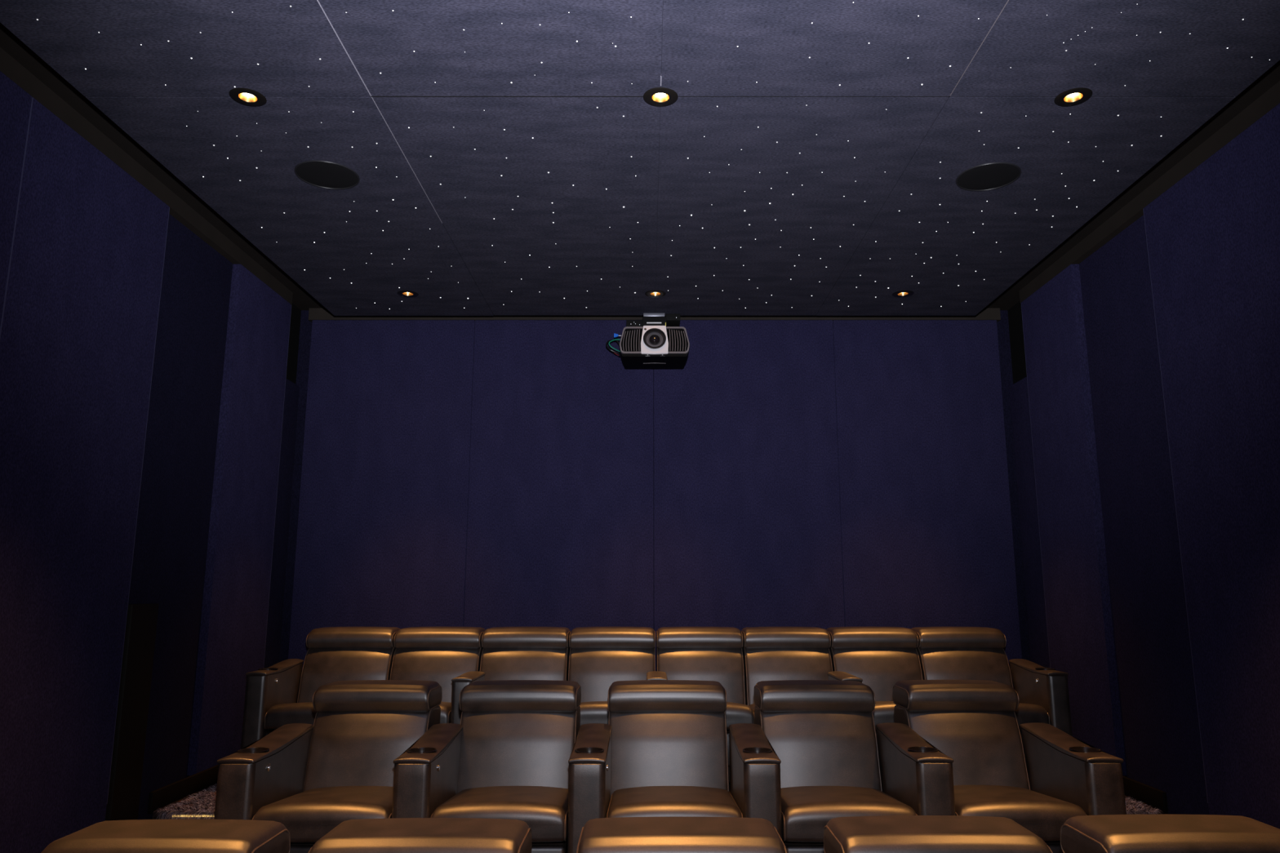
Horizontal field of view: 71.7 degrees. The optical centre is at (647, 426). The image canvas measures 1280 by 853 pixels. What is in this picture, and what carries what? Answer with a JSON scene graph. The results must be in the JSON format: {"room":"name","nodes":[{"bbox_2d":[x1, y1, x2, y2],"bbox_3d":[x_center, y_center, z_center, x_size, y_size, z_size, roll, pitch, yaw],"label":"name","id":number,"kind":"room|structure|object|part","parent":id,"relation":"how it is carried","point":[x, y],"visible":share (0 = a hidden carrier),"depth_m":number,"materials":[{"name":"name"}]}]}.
{"room":"home theater","nodes":[
{"label":"home theater","id":0,"kind":"room"},
{"bbox_2d":[0,71,301,852],"bbox_3d":[-2.811,0.025,1.918,0.247,4.000,10.180,0,-11,0],"label":"wall","id":1,"kind":"structure","parent":0,"point":[149,392],"depth_m":4.50,"materials":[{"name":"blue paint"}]},
{"bbox_3d":[-2.743,0.105,2.243,0.105,3.641,2.647,0,-10,0],"label":"fabric panel","id":2,"kind":"part","parent":1,"relation":"part of","materials":[{"name":"blue fabric"}]},
{"bbox_3d":[-2.743,0.344,4.121,0.105,3.426,1.127,0,-10,0],"label":"fabric panel","id":3,"kind":"part","parent":1,"relation":"part of","materials":[{"name":"blue fabric"}]},
{"bbox_2d":[105,603,159,821],"bbox_3d":[-2.721,1.589,4.651,0.048,1.290,0.255,0,-11,0],"label":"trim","id":4,"kind":"structure","parent":1,"relation":"attached to","point":[131,727],"depth_m":4.64,"materials":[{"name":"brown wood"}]},
{"bbox_2d":[0,47,293,305],"bbox_3d":[-2.744,-1.846,1.985,0.101,0.097,9.630,0,-11,0],"label":"trim","id":5,"kind":"structure","parent":1,"relation":"attached to","point":[180,210],"depth_m":4.67,"materials":[{"name":"black wood"}]},
{"bbox_3d":[-2.768,0.527,5.112,0.055,3.426,0.882,0,-10,0],"label":"recessed panel","id":6,"kind":"part","parent":1,"relation":"part of","materials":[{"name":"fabric"}]},
{"bbox_2d":[147,764,218,813],"bbox_3d":[-2.679,2.183,5.621,0.023,0.105,1.730,0,-11,0],"label":"baseboard","id":7,"kind":"structure","parent":1,"relation":"attached to","point":[158,798],"depth_m":5.07,"materials":[{"name":"black wood"}]},
{"bbox_3d":[-2.743,0.580,5.985,0.105,3.211,0.847,0,-10,0],"label":"fabric panel","id":8,"kind":"part","parent":1,"relation":"part of","materials":[{"name":"blue fabric"}]},
{"bbox_3d":[-2.775,0.986,6.568,0.040,2.745,0.435,0,-10,0],"label":"recessed panel","id":9,"kind":"part","parent":1,"relation":"part of","materials":[{"name":"fabric"}]},
{"bbox_2d":[0,0,1279,315],"bbox_3d":[0.055,-1.732,2.139,4.877,0.074,9.376,0,-11,0],"label":"ceiling","id":10,"kind":"structure","parent":0,"point":[900,126],"depth_m":4.00,"materials":[{"name":"black paint"}]},
{"bbox_3d":[-1.778,-1.676,2.338,1.212,0.032,2.882,0,-10,0],"label":"panel","id":11,"kind":"part","parent":10,"relation":"part of","materials":[{"name":"grey fabric"}]},
{"bbox_2d":[228,87,266,106],"bbox_3d":[-1.695,-1.409,3.760,0.148,0.032,0.148,0,-11,0],"label":"recessed light","id":12,"kind":"object","parent":10,"relation":"in","point":[245,96],"visible":0.98,"depth_m":3.77,"materials":[{"name":"black"}]},
{"bbox_3d":[-1.695,-1.412,3.760,0.050,0.010,0.050,0,-10,0],"label":"bulb","id":13,"kind":"part","parent":12,"relation":"part of","materials":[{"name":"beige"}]},
{"bbox_3d":[-1.778,-1.136,5.252,1.212,0.032,3.036,0,-10,0],"label":"panel","id":14,"kind":"part","parent":10,"relation":"part of","materials":[{"name":"grey fabric"}]},
{"bbox_2d":[293,160,359,189],"bbox_3d":[-1.612,-1.267,4.461,0.312,0.012,0.312,0,-11,0],"label":"ceiling speaker","id":15,"kind":"object","parent":10,"relation":"attached to","point":[322,174],"visible":1,"depth_m":4.45,"materials":[{"name":"black"}]},
{"bbox_2d":[396,290,418,297],"bbox_3d":[-1.690,-0.948,6.247,0.148,0.032,0.148,0,-11,0],"label":"recessed light","id":16,"kind":"object","parent":10,"relation":"in","point":[402,293],"visible":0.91,"depth_m":6.26,"materials":[{"name":"black"}]},
{"bbox_3d":[-0.557,-1.677,2.338,1.223,0.030,2.882,0,-10,0],"label":"panel","id":17,"kind":"part","parent":10,"relation":"part of","materials":[{"name":"grey fabric"}]},
{"bbox_3d":[-0.557,-1.137,5.253,1.223,0.030,3.036,0,-10,0],"label":"panel","id":18,"kind":"part","parent":10,"relation":"part of","materials":[{"name":"grey fabric"}]},
{"bbox_2d":[626,312,679,326],"bbox_3d":[0.043,-0.776,6.699,0.405,0.144,0.250,0,-11,0],"label":"mount","id":19,"kind":"object","parent":10,"relation":"attached to","point":[648,318],"visible":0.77,"depth_m":6.62,"materials":[{"name":"grey metal"}]},
{"bbox_3d":[0.049,-0.840,6.670,0.160,0.026,0.020,0,-10,0],"label":"plate","id":20,"kind":"part","parent":19,"relation":"part of","materials":[{"name":"grey metal"}]},
{"bbox_2d":[619,325,689,368],"bbox_3d":[0.051,-0.585,6.694,0.515,0.232,0.493,0,-11,0],"label":"projector","id":21,"kind":"object","parent":19,"relation":"hanging from","point":[645,347],"visible":1,"depth_m":6.50,"materials":[{"name":"black plastic"}]},
{"bbox_2d":[605,339,620,356],"bbox_3d":[-0.250,-0.603,6.732,0.138,0.141,0.077,6,-12,-30],"label":"cable","id":22,"kind":"object","parent":21,"relation":"attached to","point":[617,341],"visible":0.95,"depth_m":6.71,"materials":[{"name":"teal plastic"}]},
{"bbox_2d":[608,338,620,351],"bbox_3d":[-0.247,-0.620,6.698,0.102,0.106,0.039,7,-13,-33],"label":"cable","id":23,"kind":"object","parent":21,"relation":"attached to","point":[615,339],"visible":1,"depth_m":6.70,"materials":[{"name":"teal plastic"}]},
{"bbox_2d":[613,333,621,337],"bbox_3d":[-0.226,-0.687,6.695,0.056,0.031,0.016,0,-11,0],"label":"connector","id":24,"kind":"object","parent":21,"relation":"attached to","point":[615,335],"visible":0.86,"depth_m":6.69,"materials":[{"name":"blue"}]},
{"bbox_3d":[0.051,-0.639,6.487,0.061,0.056,0.011,0,-10,0],"label":"glass","id":25,"kind":"part","parent":21,"relation":"part of","materials":[{"name":"black glass"}]},
{"bbox_2d":[621,328,688,351],"bbox_3d":[0.051,-0.632,6.505,0.496,0.189,0.034,0,-10,0],"label":"grille","id":26,"kind":"object","parent":21,"relation":"attached to","point":[632,340],"depth_m":6.49,"materials":[{"name":"grey plastic"}]},
{"bbox_3d":[0.051,-0.631,6.506,0.513,0.202,0.040,0,-10,0],"label":"frame","id":27,"kind":"part","parent":21,"relation":"part of","materials":[{"name":"grey plastic"}]},
{"bbox_3d":[0.051,-0.631,6.493,0.202,0.215,0.042,0,-10,0],"label":"plate","id":28,"kind":"part","parent":21,"relation":"part of","materials":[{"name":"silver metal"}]},
{"bbox_3d":[0.051,-0.751,6.709,0.180,0.098,0.220,0,-10,0],"label":"post","id":29,"kind":"part","parent":19,"relation":"part of","materials":[{"name":"black metal"}]},
{"bbox_2d":[644,289,666,297],"bbox_3d":[0.055,-0.948,6.247,0.148,0.032,0.148,0,-11,0],"label":"recessed light","id":30,"kind":"object","parent":10,"relation":"in","point":[654,293],"visible":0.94,"depth_m":6.25,"materials":[{"name":"black"}]},
{"bbox_2d":[643,86,678,106],"bbox_3d":[0.055,-1.409,3.760,0.148,0.032,0.148,0,-11,0],"label":"recessed light","id":31,"kind":"object","parent":10,"relation":"in","point":[660,96],"visible":1,"depth_m":3.76,"materials":[{"name":"black"}]},
{"bbox_3d":[0.055,-1.412,3.760,0.050,0.010,0.050,0,-10,0],"label":"bulb","id":32,"kind":"part","parent":31,"relation":"part of","materials":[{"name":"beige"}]},
{"bbox_3d":[0.667,-1.136,5.253,1.223,0.031,3.036,0,-10,0],"label":"panel","id":33,"kind":"part","parent":10,"relation":"part of","materials":[{"name":"grey fabric"}]},
{"bbox_3d":[0.667,-1.677,2.338,1.223,0.031,2.882,0,-10,0],"label":"panel","id":34,"kind":"part","parent":10,"relation":"part of","materials":[{"name":"grey fabric"}]},
{"bbox_2d":[892,290,914,297],"bbox_3d":[1.800,-0.948,6.247,0.148,0.032,0.148,0,-11,0],"label":"recessed light","id":35,"kind":"object","parent":10,"relation":"in","point":[900,293],"visible":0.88,"depth_m":6.26,"materials":[{"name":"black"}]},
{"bbox_2d":[955,162,1021,191],"bbox_3d":[1.722,-1.264,4.480,0.312,0.012,0.312,0,-11,0],"label":"ceiling speaker","id":36,"kind":"object","parent":10,"relation":"attached to","point":[992,175],"visible":1,"depth_m":4.47,"materials":[{"name":"black"}]},
{"bbox_3d":[1.887,-1.136,5.252,1.212,0.032,3.036,0,-10,0],"label":"panel","id":37,"kind":"part","parent":10,"relation":"part of","materials":[{"name":"grey fabric"}]},
{"bbox_2d":[1053,87,1092,106],"bbox_3d":[1.805,-1.409,3.760,0.148,0.032,0.148,0,-11,0],"label":"recessed light","id":38,"kind":"object","parent":10,"relation":"in","point":[1074,96],"visible":0.99,"depth_m":3.77,"materials":[{"name":"black"}]},
{"bbox_3d":[1.805,-1.412,3.760,0.050,0.010,0.050,0,-10,0],"label":"bulb","id":39,"kind":"part","parent":38,"relation":"part of","materials":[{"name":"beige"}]},
{"bbox_3d":[1.887,-1.676,2.338,1.212,0.032,2.882,0,-10,0],"label":"panel","id":40,"kind":"part","parent":10,"relation":"part of","materials":[{"name":"grey fabric"}]},
{"bbox_2d":[0,22,1279,310],"bbox_3d":[0.055,-1.893,2.273,5.980,0.100,10.180,0,-11,0],"label":"crown molding","id":41,"kind":"structure","parent":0,"point":[10,42],"depth_m":4.70,"materials":[{"name":"black wood"}]},
{"bbox_2d":[279,310,1031,671],"bbox_3d":[0.055,0.936,6.834,5.700,4.000,0.180,0,-11,0],"label":"wall","id":42,"kind":"structure","parent":0,"point":[486,474],"depth_m":6.84,"materials":[{"name":"fabric"}]},
{"bbox_3d":[-2.030,0.752,6.807,1.296,3.251,0.060,0,-10,0],"label":"fabric panel","id":43,"kind":"part","parent":42,"relation":"part of","materials":[{"name":"blue fabric"}]},
{"bbox_3d":[-0.666,0.752,6.807,1.423,3.251,0.060,0,-10,0],"label":"fabric panel","id":44,"kind":"part","parent":42,"relation":"part of","materials":[{"name":"blue fabric"}]},
{"bbox_2d":[308,307,1000,321],"bbox_3d":[0.055,-0.895,7.113,5.530,0.097,0.058,0,-11,0],"label":"trim","id":45,"kind":"structure","parent":42,"relation":"attached to","point":[314,313],"depth_m":7.08,"materials":[{"name":"black wood"}]},
{"bbox_3d":[0.763,0.752,6.807,1.429,3.251,0.060,0,-10,0],"label":"fabric panel","id":46,"kind":"part","parent":42,"relation":"part of","materials":[{"name":"blue fabric"}]},
{"bbox_3d":[2.135,0.752,6.807,1.306,3.251,0.060,0,-10,0],"label":"fabric panel","id":47,"kind":"part","parent":42,"relation":"part of","materials":[{"name":"blue fabric"}]},
{"bbox_2d":[151,782,1163,819],"bbox_3d":[0.055,2.481,5.596,5.440,0.510,1.790,0,-11,0],"label":"floor","id":48,"kind":"structure","parent":0,"point":[154,816],"depth_m":4.93,"materials":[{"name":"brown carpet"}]},
{"bbox_2d":[172,814,213,817],"bbox_3d":[0.055,2.088,4.750,5.200,0.009,0.011,0,-11,0],"label":"light strip","id":49,"kind":"object","parent":48,"relation":"attached to","point":[180,815],"visible":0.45,"depth_m":4.75,"materials":[{"name":"brown"}]},
{"bbox_2d":[240,626,400,749],"bbox_3d":[-2.099,1.787,5.811,0.728,0.894,0.889,0,-11,0],"label":"recliner","id":50,"kind":"object","parent":48,"relation":"on","point":[281,694],"visible":0.58,"depth_m":5.91,"materials":[{"name":"brown leather"}]},
{"bbox_3d":[-2.398,1.860,5.661,0.128,0.636,0.599,0,-10,0],"label":"armrest","id":51,"kind":"part","parent":50,"relation":"part of","materials":[{"name":"brown leather"}]},
{"bbox_3d":[-2.031,1.820,5.648,0.593,0.170,0.579,0,-10,0],"label":"seat","id":52,"kind":"part","parent":50,"relation":"part of","materials":[{"name":"brown leather"}]},
{"bbox_3d":[-2.031,1.838,6.025,0.587,0.694,0.414,0,-10,0],"label":"backrest","id":53,"kind":"part","parent":50,"relation":"part of","materials":[{"name":"brown leather"}]},
{"bbox_2d":[390,626,485,724],"bbox_3d":[-1.435,1.787,5.811,0.592,0.894,0.889,0,-11,0],"label":"recliner","id":54,"kind":"object","parent":48,"relation":"on","point":[440,655],"visible":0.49,"depth_m":6.00,"materials":[{"name":"brown leather"}]},
{"bbox_3d":[-1.435,1.838,6.025,0.587,0.694,0.414,0,-10,0],"label":"backrest","id":55,"kind":"part","parent":54,"relation":"part of","materials":[{"name":"brown leather"}]},
{"bbox_3d":[-1.468,1.820,5.648,0.526,0.170,0.579,0,-10,0],"label":"seat","id":56,"kind":"part","parent":54,"relation":"part of","materials":[{"name":"brown leather"}]},
{"bbox_2d":[450,626,570,724],"bbox_3d":[-0.871,1.787,5.811,0.660,0.894,0.889,0,-11,0],"label":"recliner","id":57,"kind":"object","parent":48,"relation":"on","point":[508,653],"visible":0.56,"depth_m":5.99,"materials":[{"name":"brown leather"}]},
{"bbox_3d":[-1.136,1.880,5.581,0.128,0.569,0.449,0,-10,0],"label":"armrest","id":58,"kind":"part","parent":57,"relation":"part of","materials":[{"name":"brown leather"}]},
{"bbox_3d":[-0.838,1.838,6.025,0.587,0.694,0.414,0,-10,0],"label":"backrest","id":59,"kind":"part","parent":57,"relation":"part of","materials":[{"name":"brown leather"}]},
{"bbox_2d":[568,626,655,725],"bbox_3d":[-0.241,1.787,5.811,0.592,0.894,0.889,0,-11,0],"label":"recliner","id":60,"kind":"object","parent":48,"relation":"on","point":[599,657],"visible":0.46,"depth_m":5.97,"materials":[{"name":"brown leather"}]},
{"bbox_3d":[-0.274,1.820,5.648,0.526,0.170,0.579,0,-10,0],"label":"seat","id":61,"kind":"part","parent":60,"relation":"part of","materials":[{"name":"brown leather"}]},
{"bbox_3d":[-0.240,1.838,6.025,0.587,0.694,0.414,0,-10,0],"label":"backrest","id":62,"kind":"part","parent":60,"relation":"part of","materials":[{"name":"brown leather"}]},
{"bbox_2d":[154,783,1160,819],"bbox_3d":[0.061,2.177,5.214,5.446,0.103,1.122,0,-11,0],"label":"carpet","id":63,"kind":"object","parent":48,"relation":"on","point":[199,808],"visible":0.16,"depth_m":4.79,"materials":[{"name":"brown carpet"}]},
{"bbox_2d":[646,626,755,782],"bbox_3d":[0.323,1.787,5.811,0.660,0.894,0.889,0,-11,0],"label":"recliner","id":64,"kind":"object","parent":48,"relation":"on","point":[715,654],"visible":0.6,"depth_m":5.97,"materials":[{"name":"brown leather"}]},
{"bbox_3d":[0.356,1.838,6.025,0.587,0.694,0.414,0,-10,0],"label":"backrest","id":65,"kind":"part","parent":64,"relation":"part of","materials":[{"name":"brown leather"}]},
{"bbox_3d":[0.390,1.820,5.648,0.526,0.170,0.579,0,-10,0],"label":"seat","id":66,"kind":"part","parent":64,"relation":"part of","materials":[{"name":"brown leather"}]},
{"bbox_2d":[741,626,832,717],"bbox_3d":[0.953,1.787,5.811,0.592,0.894,0.889,0,-11,0],"label":"recliner","id":67,"kind":"object","parent":48,"relation":"on","point":[769,653],"visible":0.47,"depth_m":6.00,"materials":[{"name":"brown leather"}]},
{"bbox_3d":[0.920,1.820,5.648,0.526,0.170,0.579,0,-10,0],"label":"seat","id":68,"kind":"part","parent":67,"relation":"part of","materials":[{"name":"brown leather"}]},
{"bbox_3d":[0.954,1.838,6.025,0.587,0.694,0.414,0,-10,0],"label":"backrest","id":69,"kind":"part","parent":67,"relation":"part of","materials":[{"name":"brown leather"}]},
{"bbox_2d":[826,626,922,742],"bbox_3d":[1.517,1.787,5.811,0.660,0.894,0.889,0,-11,0],"label":"recliner","id":70,"kind":"object","parent":48,"relation":"on","point":[878,658],"visible":0.47,"depth_m":5.97,"materials":[{"name":"brown leather"}]},
{"bbox_3d":[1.252,1.880,5.581,0.128,0.569,0.449,0,-10,0],"label":"armrest","id":71,"kind":"part","parent":70,"relation":"part of","materials":[{"name":"brown leather"}]},
{"bbox_3d":[1.550,1.838,6.025,0.587,0.694,0.414,0,-10,0],"label":"backrest","id":72,"kind":"part","parent":70,"relation":"part of","materials":[{"name":"brown leather"}]},
{"bbox_3d":[1.584,1.820,5.648,0.526,0.170,0.579,0,-10,0],"label":"seat","id":73,"kind":"part","parent":70,"relation":"part of","materials":[{"name":"brown leather"}]},
{"bbox_2d":[911,626,1072,738],"bbox_3d":[2.215,1.787,5.811,0.728,0.894,0.889,0,-11,0],"label":"recliner","id":74,"kind":"object","parent":48,"relation":"on","point":[944,653],"visible":0.52,"depth_m":5.92,"materials":[{"name":"brown leather"}]},
{"bbox_3d":[2.147,1.838,6.025,0.587,0.694,0.414,0,-10,0],"label":"backrest","id":75,"kind":"part","parent":74,"relation":"part of","materials":[{"name":"brown leather"}]},
{"bbox_3d":[2.147,1.820,5.648,0.593,0.170,0.579,0,-10,0],"label":"seat","id":76,"kind":"part","parent":74,"relation":"part of","materials":[{"name":"brown leather"}]},
{"bbox_3d":[2.514,1.860,5.661,0.128,0.636,0.599,0,-10,0],"label":"armrest","id":77,"kind":"part","parent":74,"relation":"part of","materials":[{"name":"brown leather"}]},
{"bbox_2d":[1007,102,1279,829],"bbox_3d":[2.922,0.025,1.918,0.246,4.000,10.180,0,-11,0],"label":"wall","id":78,"kind":"structure","parent":0,"point":[1144,391],"depth_m":4.80,"materials":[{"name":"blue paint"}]},
{"bbox_3d":[2.885,0.981,6.543,0.040,2.745,0.485,0,-10,0],"label":"recessed panel","id":79,"kind":"part","parent":78,"relation":"part of","materials":[{"name":"fabric"}]},
{"bbox_3d":[2.853,0.575,5.960,0.105,3.211,0.797,0,-10,0],"label":"fabric panel","id":80,"kind":"part","parent":78,"relation":"part of","materials":[{"name":"blue fabric"}]},
{"bbox_3d":[2.877,0.529,5.122,0.055,3.426,0.862,0,-10,0],"label":"recessed panel","id":81,"kind":"part","parent":78,"relation":"part of","materials":[{"name":"fabric"}]},
{"bbox_2d":[1122,775,1168,813],"bbox_3d":[2.788,2.183,5.621,0.023,0.105,1.730,0,-11,0],"label":"baseboard","id":82,"kind":"structure","parent":78,"relation":"attached to","point":[1152,797],"depth_m":4.94,"materials":[{"name":"black wood"}]},
{"bbox_2d":[1018,80,1279,303],"bbox_3d":[2.854,-1.849,1.965,0.101,0.097,9.590,0,-11,0],"label":"trim","id":83,"kind":"structure","parent":78,"relation":"attached to","point":[1131,212],"depth_m":4.90,"materials":[{"name":"black wood"}]},
{"bbox_3d":[2.853,0.346,4.131,0.105,3.426,1.147,0,-10,0],"label":"fabric panel","id":84,"kind":"part","parent":78,"relation":"part of","materials":[{"name":"blue fabric"}]},
{"bbox_3d":[0.055,1.609,-0.237,5.900,0.100,6.520,0,-10,0],"label":"floor","id":85,"kind":"structure","parent":0,"visible":0},
{"bbox_2d":[40,819,290,852],"bbox_3d":[-1.470,1.554,2.186,0.743,0.891,0.984,0,-11,0],"label":"recliner","id":86,"kind":"object","parent":85,"relation":"on","point":[134,836],"visible":1,"depth_m":2.53,"materials":[{"name":"brown leather"}]},
{"bbox_2d":[307,817,531,852],"bbox_3d":[-0.729,1.556,2.200,0.743,0.891,0.984,0,-11,0],"label":"recliner","id":87,"kind":"object","parent":85,"relation":"on","point":[395,835],"visible":1,"depth_m":2.52,"materials":[{"name":"brown leather"}]},
{"bbox_2d":[576,817,786,852],"bbox_3d":[0.022,1.559,2.215,0.743,0.891,0.984,0,-11,0],"label":"recliner","id":88,"kind":"object","parent":85,"relation":"on","point":[623,834],"visible":1,"depth_m":2.52,"materials":[{"name":"brown leather"}]},
{"bbox_2d":[823,815,1053,852],"bbox_3d":[0.773,1.562,2.230,0.743,0.891,0.984,0,-11,0],"label":"recliner","id":89,"kind":"object","parent":85,"relation":"on","point":[883,833],"visible":1,"depth_m":2.54,"materials":[{"name":"brown leather"}]},
{"bbox_2d":[1060,814,1279,852],"bbox_3d":[1.595,1.565,2.244,0.890,0.891,0.984,0,-11,0],"label":"recliner","id":90,"kind":"object","parent":85,"relation":"on","point":[1105,833],"visible":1,"depth_m":2.57,"materials":[{"name":"brown leather"}]},
{"bbox_3d":[0.055,2.255,3.838,5.900,0.315,1.730,0,-10,0],"label":"floor","id":91,"kind":"structure","parent":0,"visible":0},
{"bbox_2d":[213,680,442,852],"bbox_3d":[-1.468,1.712,4.221,0.751,0.891,0.984,0,-11,0],"label":"recliner","id":92,"kind":"object","parent":91,"relation":"on","point":[309,780],"visible":0.79,"depth_m":4.32,"materials":[{"name":"brown leather"}]},
{"bbox_3d":[-1.763,1.780,4.077,0.158,0.646,0.704,0,-10,0],"label":"armrest","id":93,"kind":"part","parent":92,"relation":"part of","materials":[{"name":"brown leather"}]},
{"bbox_3d":[-1.386,1.744,4.062,0.588,0.171,0.684,0,-10,0],"label":"seat","id":94,"kind":"part","parent":92,"relation":"part of","materials":[{"name":"brown leather"}]},
{"bbox_3d":[-1.398,1.774,4.491,0.585,0.690,0.414,0,-10,0],"label":"backrest","id":95,"kind":"part","parent":92,"relation":"part of","materials":[{"name":"brown leather"}]},
{"bbox_2d":[391,680,581,852],"bbox_3d":[-0.716,1.712,4.221,0.746,0.891,0.984,0,-11,0],"label":"recliner","id":96,"kind":"object","parent":91,"relation":"on","point":[508,753],"visible":0.77,"depth_m":4.33,"materials":[{"name":"brown leather"}]},
{"bbox_3d":[-1.009,1.780,4.077,0.158,0.646,0.704,0,-10,0],"label":"armrest","id":97,"kind":"part","parent":96,"relation":"part of","materials":[{"name":"brown leather"}]},
{"bbox_3d":[-0.634,1.744,4.062,0.583,0.171,0.684,0,-10,0],"label":"seat","id":98,"kind":"part","parent":96,"relation":"part of","materials":[{"name":"brown leather"}]},
{"bbox_3d":[-0.654,1.774,4.491,0.592,0.690,0.414,0,-10,0],"label":"backrest","id":99,"kind":"part","parent":96,"relation":"part of","materials":[{"name":"brown leather"}]},
{"bbox_2d":[567,680,742,852],"bbox_3d":[0.034,1.712,4.221,0.748,0.891,0.984,0,-11,0],"label":"recliner","id":100,"kind":"object","parent":91,"relation":"on","point":[661,751],"visible":0.88,"depth_m":4.35,"materials":[{"name":"brown leather"}]},
{"bbox_3d":[-0.260,1.780,4.077,0.158,0.646,0.704,0,-10,0],"label":"armrest","id":101,"kind":"part","parent":100,"relation":"part of","materials":[{"name":"brown leather"}]},
{"bbox_3d":[0.100,1.774,4.491,0.600,0.690,0.414,0,-10,0],"label":"backrest","id":102,"kind":"part","parent":100,"relation":"part of","materials":[{"name":"brown leather"}]},
{"bbox_3d":[0.116,1.744,4.062,0.585,0.171,0.684,0,-10,0],"label":"seat","id":103,"kind":"part","parent":100,"relation":"part of","materials":[{"name":"brown leather"}]},
{"bbox_2d":[728,680,917,852],"bbox_3d":[0.782,1.712,4.221,0.743,0.891,0.984,0,-11,0],"label":"recliner","id":104,"kind":"object","parent":91,"relation":"on","point":[809,758],"visible":0.83,"depth_m":4.34,"materials":[{"name":"brown leather"}]},
{"bbox_3d":[0.491,1.780,4.077,0.158,0.646,0.704,0,-10,0],"label":"armrest","id":105,"kind":"part","parent":104,"relation":"part of","materials":[{"name":"brown leather"}]},
{"bbox_3d":[0.860,1.774,4.491,0.578,0.690,0.414,0,-10,0],"label":"backrest","id":106,"kind":"part","parent":104,"relation":"part of","materials":[{"name":"brown leather"}]},
{"bbox_3d":[0.864,1.744,4.062,0.580,0.171,0.684,0,-10,0],"label":"seat","id":107,"kind":"part","parent":104,"relation":"part of","materials":[{"name":"brown leather"}]},
{"bbox_2d":[875,680,1126,852],"bbox_3d":[1.602,1.716,4.240,0.890,0.891,0.984,0,-11,0],"label":"recliner","id":108,"kind":"object","parent":91,"relation":"on","point":[951,747],"visible":0.83,"depth_m":4.23,"materials":[{"name":"brown leather"}]},
{"bbox_3d":[1.237,1.784,4.096,0.158,0.646,0.704,0,-10,0],"label":"armrest","id":109,"kind":"part","parent":108,"relation":"part of","materials":[{"name":"brown leather"}]},
{"bbox_3d":[1.602,1.778,4.510,0.560,0.690,0.414,0,-10,0],"label":"backrest","id":110,"kind":"part","parent":108,"relation":"part of","materials":[{"name":"brown leather"}]},
{"bbox_3d":[1.602,1.748,4.082,0.564,0.171,0.684,0,-10,0],"label":"seat","id":111,"kind":"part","parent":108,"relation":"part of","materials":[{"name":"brown leather"}]},
{"bbox_3d":[1.967,1.784,4.096,0.158,0.646,0.704,0,-10,0],"label":"armrest","id":112,"kind":"part","parent":108,"relation":"part of","materials":[{"name":"brown leather"}]}
]}

